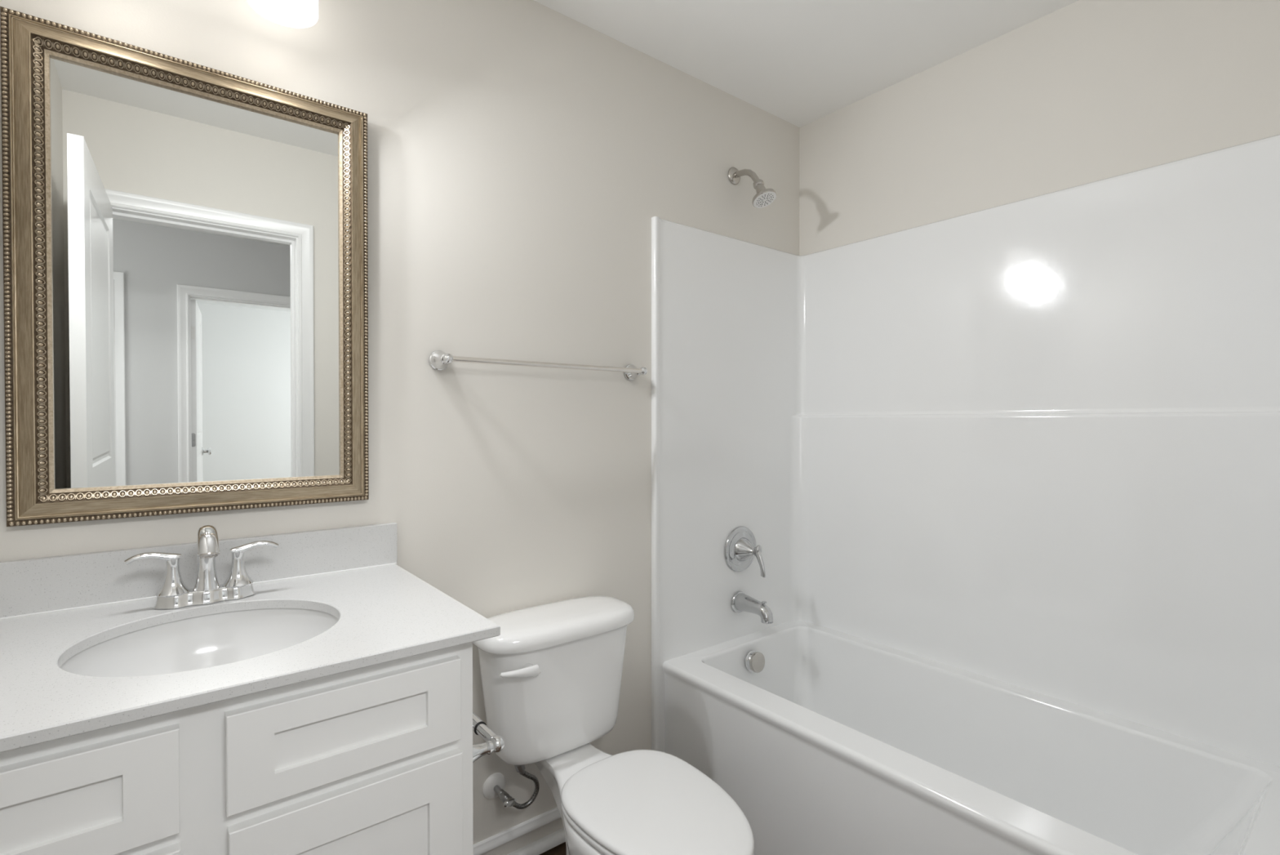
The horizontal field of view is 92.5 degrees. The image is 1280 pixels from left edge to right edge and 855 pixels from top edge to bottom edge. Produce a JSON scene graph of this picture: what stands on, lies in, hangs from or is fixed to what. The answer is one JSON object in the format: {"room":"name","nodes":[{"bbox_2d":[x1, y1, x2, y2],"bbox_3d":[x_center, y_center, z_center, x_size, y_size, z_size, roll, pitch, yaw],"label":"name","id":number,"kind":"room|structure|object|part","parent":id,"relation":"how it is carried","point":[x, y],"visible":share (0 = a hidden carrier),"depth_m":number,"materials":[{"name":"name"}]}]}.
{"room":"bathroom","nodes":[
{"label":"bathroom","id":0,"kind":"room"},
{"bbox_2d":[0,0,799,854],"bbox_3d":[-0.291,0.010,1.821,2.515,2.440,0.100,0,1,-38],"label":"wall","id":1,"kind":"structure","parent":0,"point":[522,155],"depth_m":1.68,"materials":[{"name":"white paint"}]},
{"bbox_2d":[0,6,368,526],"bbox_3d":[-0.875,-0.280,1.256,0.602,0.906,0.037,0,1,-38],"label":"framed mirror","id":2,"kind":"object","parent":1,"relation":"attached to","point":[185,243],"visible":1,"depth_m":1.22,"materials":[{"name":"beige metal"}]},
{"bbox_3d":[-0.880,-0.280,1.262,0.486,0.790,0.005,0,1,-38],"label":"glass","id":3,"kind":"part","parent":2,"relation":"part of","materials":[{"name":"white mirror"}]},
{"bbox_2d":[0,522,397,617],"bbox_3d":[-0.879,0.285,1.281,0.718,0.098,0.020,0,1,-38],"label":"backsplash","id":4,"kind":"structure","parent":1,"relation":"attached to","point":[44,584],"depth_m":1.21,"materials":[{"name":"white stone"}]},
{"bbox_2d":[247,0,318,27],"bbox_3d":[-0.845,-0.947,1.185,0.387,0.201,0.192,0,1,-38],"label":"vanity light","id":5,"kind":"object","parent":1,"relation":"attached to","point":[289,13],"visible":1,"depth_m":1.29,"materials":[{"name":"white glass"}]},
{"bbox_2d":[482,764,539,808],"bbox_3d":[-0.342,0.944,1.659,0.133,0.178,0.105,0,1,-38],"label":"supply pipe","id":6,"kind":"object","parent":1,"relation":"attached to","point":[494,785],"visible":0.98,"depth_m":1.66,"materials":[{"name":"silver metal"}]},
{"bbox_3d":[-0.341,0.983,1.606,0.035,0.020,0.015,0,1,-38],"label":"valve handle","id":7,"kind":"part","parent":6,"relation":"part of","materials":[{"name":"silver metal"}]},
{"bbox_2d":[473,806,561,854],"bbox_3d":[-0.297,1.132,1.755,0.860,0.027,0.015,0,1,-38],"label":"baseboard","id":8,"kind":"structure","parent":1,"relation":"attached to","point":[495,841],"depth_m":1.71,"materials":[{"name":"white paint"}]},
{"bbox_2d":[507,827,565,854],"bbox_3d":[-0.294,1.210,1.753,0.860,0.042,0.023,0,1,-38],"label":"trim","id":9,"kind":"structure","parent":1,"relation":"attached to","point":[553,839],"depth_m":1.76,"materials":[{"name":"white paint"}]},
{"bbox_2d":[428,350,647,380],"bbox_3d":[-0.250,-0.174,1.736,0.672,0.052,0.079,0,1,-38],"label":"towel bar","id":10,"kind":"object","parent":1,"relation":"attached to","point":[438,360],"visible":1,"depth_m":1.65,"materials":[{"name":"silver metal"}]},
{"bbox_3d":[-0.493,-0.172,1.544,0.052,0.052,0.079,0,1,-38],"label":"post","id":11,"kind":"part","parent":10,"relation":"part of","materials":[{"name":"silver metal"}]},
{"bbox_3d":[-0.007,-0.176,1.929,0.052,0.052,0.079,0,1,-38],"label":"post","id":12,"kind":"part","parent":10,"relation":"part of","materials":[{"name":"silver metal"}]},
{"bbox_2d":[728,166,776,208],"bbox_3d":[0.403,-0.865,2.179,0.087,0.175,0.183,0,1,-38],"label":"shower","id":13,"kind":"object","parent":1,"relation":"attached to","point":[764,197],"visible":1,"depth_m":2.15,"materials":[{"name":"silver metal"}]},
{"bbox_3d":[0.384,-0.894,2.199,0.022,0.077,0.121,0,1,-38],"label":"arm","id":14,"kind":"part","parent":13,"relation":"part of","materials":[{"name":"silver metal"}]},
{"bbox_2d":[539,841,566,854],"bbox_3d":[0.229,1.267,1.177,2.515,0.060,1.775,0,1,-38],"label":"floor","id":15,"kind":"structure","parent":0,"point":[561,849],"depth_m":1.78,"materials":[{"name":"brown wood"}]},
{"bbox_2d":[0,641,473,854],"bbox_3d":[-0.719,0.797,1.050,0.674,0.884,0.588,0,1,-38],"label":"vanity cabinet","id":16,"kind":"object","parent":15,"relation":"on","point":[376,759],"visible":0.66,"depth_m":0.85,"materials":[{"name":"white paint"}]},
{"bbox_3d":[-0.690,0.450,0.707,0.254,0.134,0.020,0,1,-38],"label":"false drawer","id":17,"kind":"part","parent":16,"relation":"part of","materials":[{"name":"white paint"}]},
{"bbox_3d":[-0.690,0.833,0.711,0.254,0.590,0.020,0,1,-38],"label":"door","id":18,"kind":"part","parent":16,"relation":"part of","materials":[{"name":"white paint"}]},
{"bbox_2d":[0,522,500,752],"bbox_3d":[-0.700,0.296,1.055,0.718,0.116,0.596,0,1,-38],"label":"countertop","id":19,"kind":"structure","parent":16,"relation":"on","point":[53,609],"depth_m":1.08,"materials":[{"name":"white stone"}]},
{"bbox_2d":[59,608,338,676],"bbox_3d":[-0.705,0.426,1.016,0.420,0.141,0.398,0,1,-38],"label":"sink","id":20,"kind":"object","parent":19,"relation":"in","point":[211,640],"visible":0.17,"depth_m":1.14,"materials":[{"name":"white ceramic"}]},
{"bbox_2d":[124,524,278,609],"bbox_3d":[-0.820,0.260,1.162,0.242,0.151,0.119,0,1,-38],"label":"faucet","id":21,"kind":"object","parent":19,"relation":"on","point":[173,593],"visible":1,"depth_m":1.16,"materials":[{"name":"silver metal"}]},
{"bbox_3d":[-0.900,0.240,1.134,0.083,0.021,0.023,0,1,-38],"label":"lever","id":22,"kind":"part","parent":21,"relation":"part of","materials":[{"name":"silver metal"}]},
{"bbox_3d":[-0.878,0.277,1.152,0.052,0.068,0.052,0,1,-38],"label":"handle","id":23,"kind":"part","parent":21,"relation":"part of","materials":[{"name":"silver metal"}]},
{"bbox_3d":[-0.818,0.248,1.159,0.045,0.128,0.107,0,1,-38],"label":"spout","id":24,"kind":"part","parent":21,"relation":"part of","materials":[{"name":"silver metal"}]},
{"bbox_3d":[-0.797,0.276,1.216,0.052,0.068,0.052,0,1,-38],"label":"handle","id":25,"kind":"part","parent":21,"relation":"part of","materials":[{"name":"silver metal"}]},
{"bbox_3d":[-0.775,0.239,1.233,0.083,0.021,0.023,0,1,-38],"label":"lever","id":26,"kind":"part","parent":21,"relation":"part of","materials":[{"name":"silver metal"}]},
{"bbox_3d":[-0.425,0.447,0.916,0.321,0.134,0.020,0,1,-38],"label":"drawer","id":27,"kind":"part","parent":16,"relation":"part of","materials":[{"name":"white paint"}]},
{"bbox_3d":[-0.424,0.678,0.920,0.321,0.284,0.020,0,1,-38],"label":"drawer","id":28,"kind":"part","parent":16,"relation":"part of","materials":[{"name":"white paint"}]},
{"bbox_2d":[472,711,504,762],"bbox_3d":[-0.338,0.591,1.183,0.091,0.054,0.202,0,1,-38],"label":"toilet paper holder","id":29,"kind":"object","parent":16,"relation":"attached to","point":[495,743],"visible":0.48,"depth_m":1.14,"materials":[{"name":"silver metal"}]},
{"bbox_3d":[-0.292,0.592,1.125,0.091,0.054,0.054,0,1,-38],"label":"post","id":30,"kind":"part","parent":29,"relation":"part of","materials":[{"name":"silver metal"}]},
{"bbox_2d":[472,595,754,854],"bbox_3d":[-0.056,0.868,1.453,0.455,0.731,0.772,0,1,-38],"label":"toilet","id":31,"kind":"object","parent":15,"relation":"on","point":[552,676],"visible":0.94,"depth_m":1.51,"materials":[{"name":"white ceramic"}]},
{"bbox_3d":[-0.289,0.596,1.486,0.102,0.028,0.034,0,1,-38],"label":"flush lever","id":32,"kind":"part","parent":31,"relation":"part of","materials":[{"name":"white plastic"}]},
{"bbox_3d":[-0.228,0.699,1.669,0.423,0.306,0.200,0,1,-38],"label":"tank","id":33,"kind":"part","parent":31,"relation":"part of","materials":[{"name":"white ceramic"}]},
{"bbox_3d":[-0.226,0.523,1.664,0.455,0.046,0.226,0,1,-38],"label":"tank lid","id":34,"kind":"part","parent":31,"relation":"part of","materials":[{"name":"white ceramic"}]},
{"bbox_3d":[-0.042,1.045,1.437,0.332,0.377,0.708,0,1,-38],"label":"bowl","id":35,"kind":"part","parent":31,"relation":"part of","materials":[{"name":"white ceramic"}]},
{"bbox_3d":[0.043,0.848,1.337,0.332,0.016,0.464,0,1,-38],"label":"seat","id":36,"kind":"part","parent":31,"relation":"part of","materials":[{"name":"white plastic"}]},
{"bbox_3d":[0.043,0.830,1.337,0.334,0.018,0.466,0,1,-38],"label":"seat lid","id":37,"kind":"part","parent":31,"relation":"part of","materials":[{"name":"white plastic"}]},
{"bbox_2d":[651,133,1279,854],"bbox_3d":[0.826,0.274,1.649,0.778,1.915,1.559,0,1,-38],"label":"bathtub","id":38,"kind":"object","parent":15,"relation":"on","point":[1006,477],"visible":0.99,"depth_m":1.80,"materials":[{"name":"white plastic"}]},
{"bbox_2d":[724,525,765,577],"bbox_3d":[0.406,0.448,2.214,0.166,0.166,0.122,0,1,-38],"label":"shower valve","id":39,"kind":"object","parent":38,"relation":"attached to","point":[740,549],"visible":1,"depth_m":2.22,"materials":[{"name":"silver metal"}]},
{"bbox_3d":[0.430,0.475,2.189,0.028,0.109,0.052,0,1,-38],"label":"lever","id":40,"kind":"part","parent":39,"relation":"part of","materials":[{"name":"silver metal"}]},
{"bbox_3d":[0.408,0.841,2.203,0.072,0.072,0.026,0,1,-38],"label":"overflow plate","id":41,"kind":"part","parent":38,"relation":"part of","materials":[{"name":"silver metal"}]},
{"bbox_2d":[730,591,773,623],"bbox_3d":[0.411,0.643,2.198,0.080,0.080,0.156,0,1,-38],"label":"tub spout","id":42,"kind":"object","parent":38,"relation":"attached to","point":[740,602],"visible":1,"depth_m":2.19,"materials":[{"name":"silver metal"}]},
{"bbox_3d":[0.419,0.838,2.190,0.071,0.070,0.022,0,1,-38],"label":"overflow knob","id":43,"kind":"part","parent":38,"relation":"part of","materials":[{"name":"silver metal"}]},
{"bbox_2d":[662,620,1279,854],"bbox_3d":[0.838,1.006,1.667,0.740,0.449,1.552,0,1,-38],"label":"tub","id":44,"kind":"object","parent":38,"relation":"in","point":[828,739],"depth_m":1.67,"materials":[{"name":"white plastic"}]},
{"bbox_2d":[533,0,1078,127],"bbox_3d":[0.229,-1.232,1.150,2.515,0.060,1.775,0,1,-38],"label":"ceiling","id":45,"kind":"structure","parent":0,"point":[799,62],"depth_m":1.90,"materials":[{"name":"white paint"}]},
{"bbox_2d":[799,0,1279,255],"bbox_3d":[1.206,0.010,1.874,0.100,2.440,1.675,0,1,-38],"label":"wall","id":46,"kind":"structure","parent":0,"point":[1083,91],"depth_m":1.79,"materials":[{"name":"white paint"}]}
]}

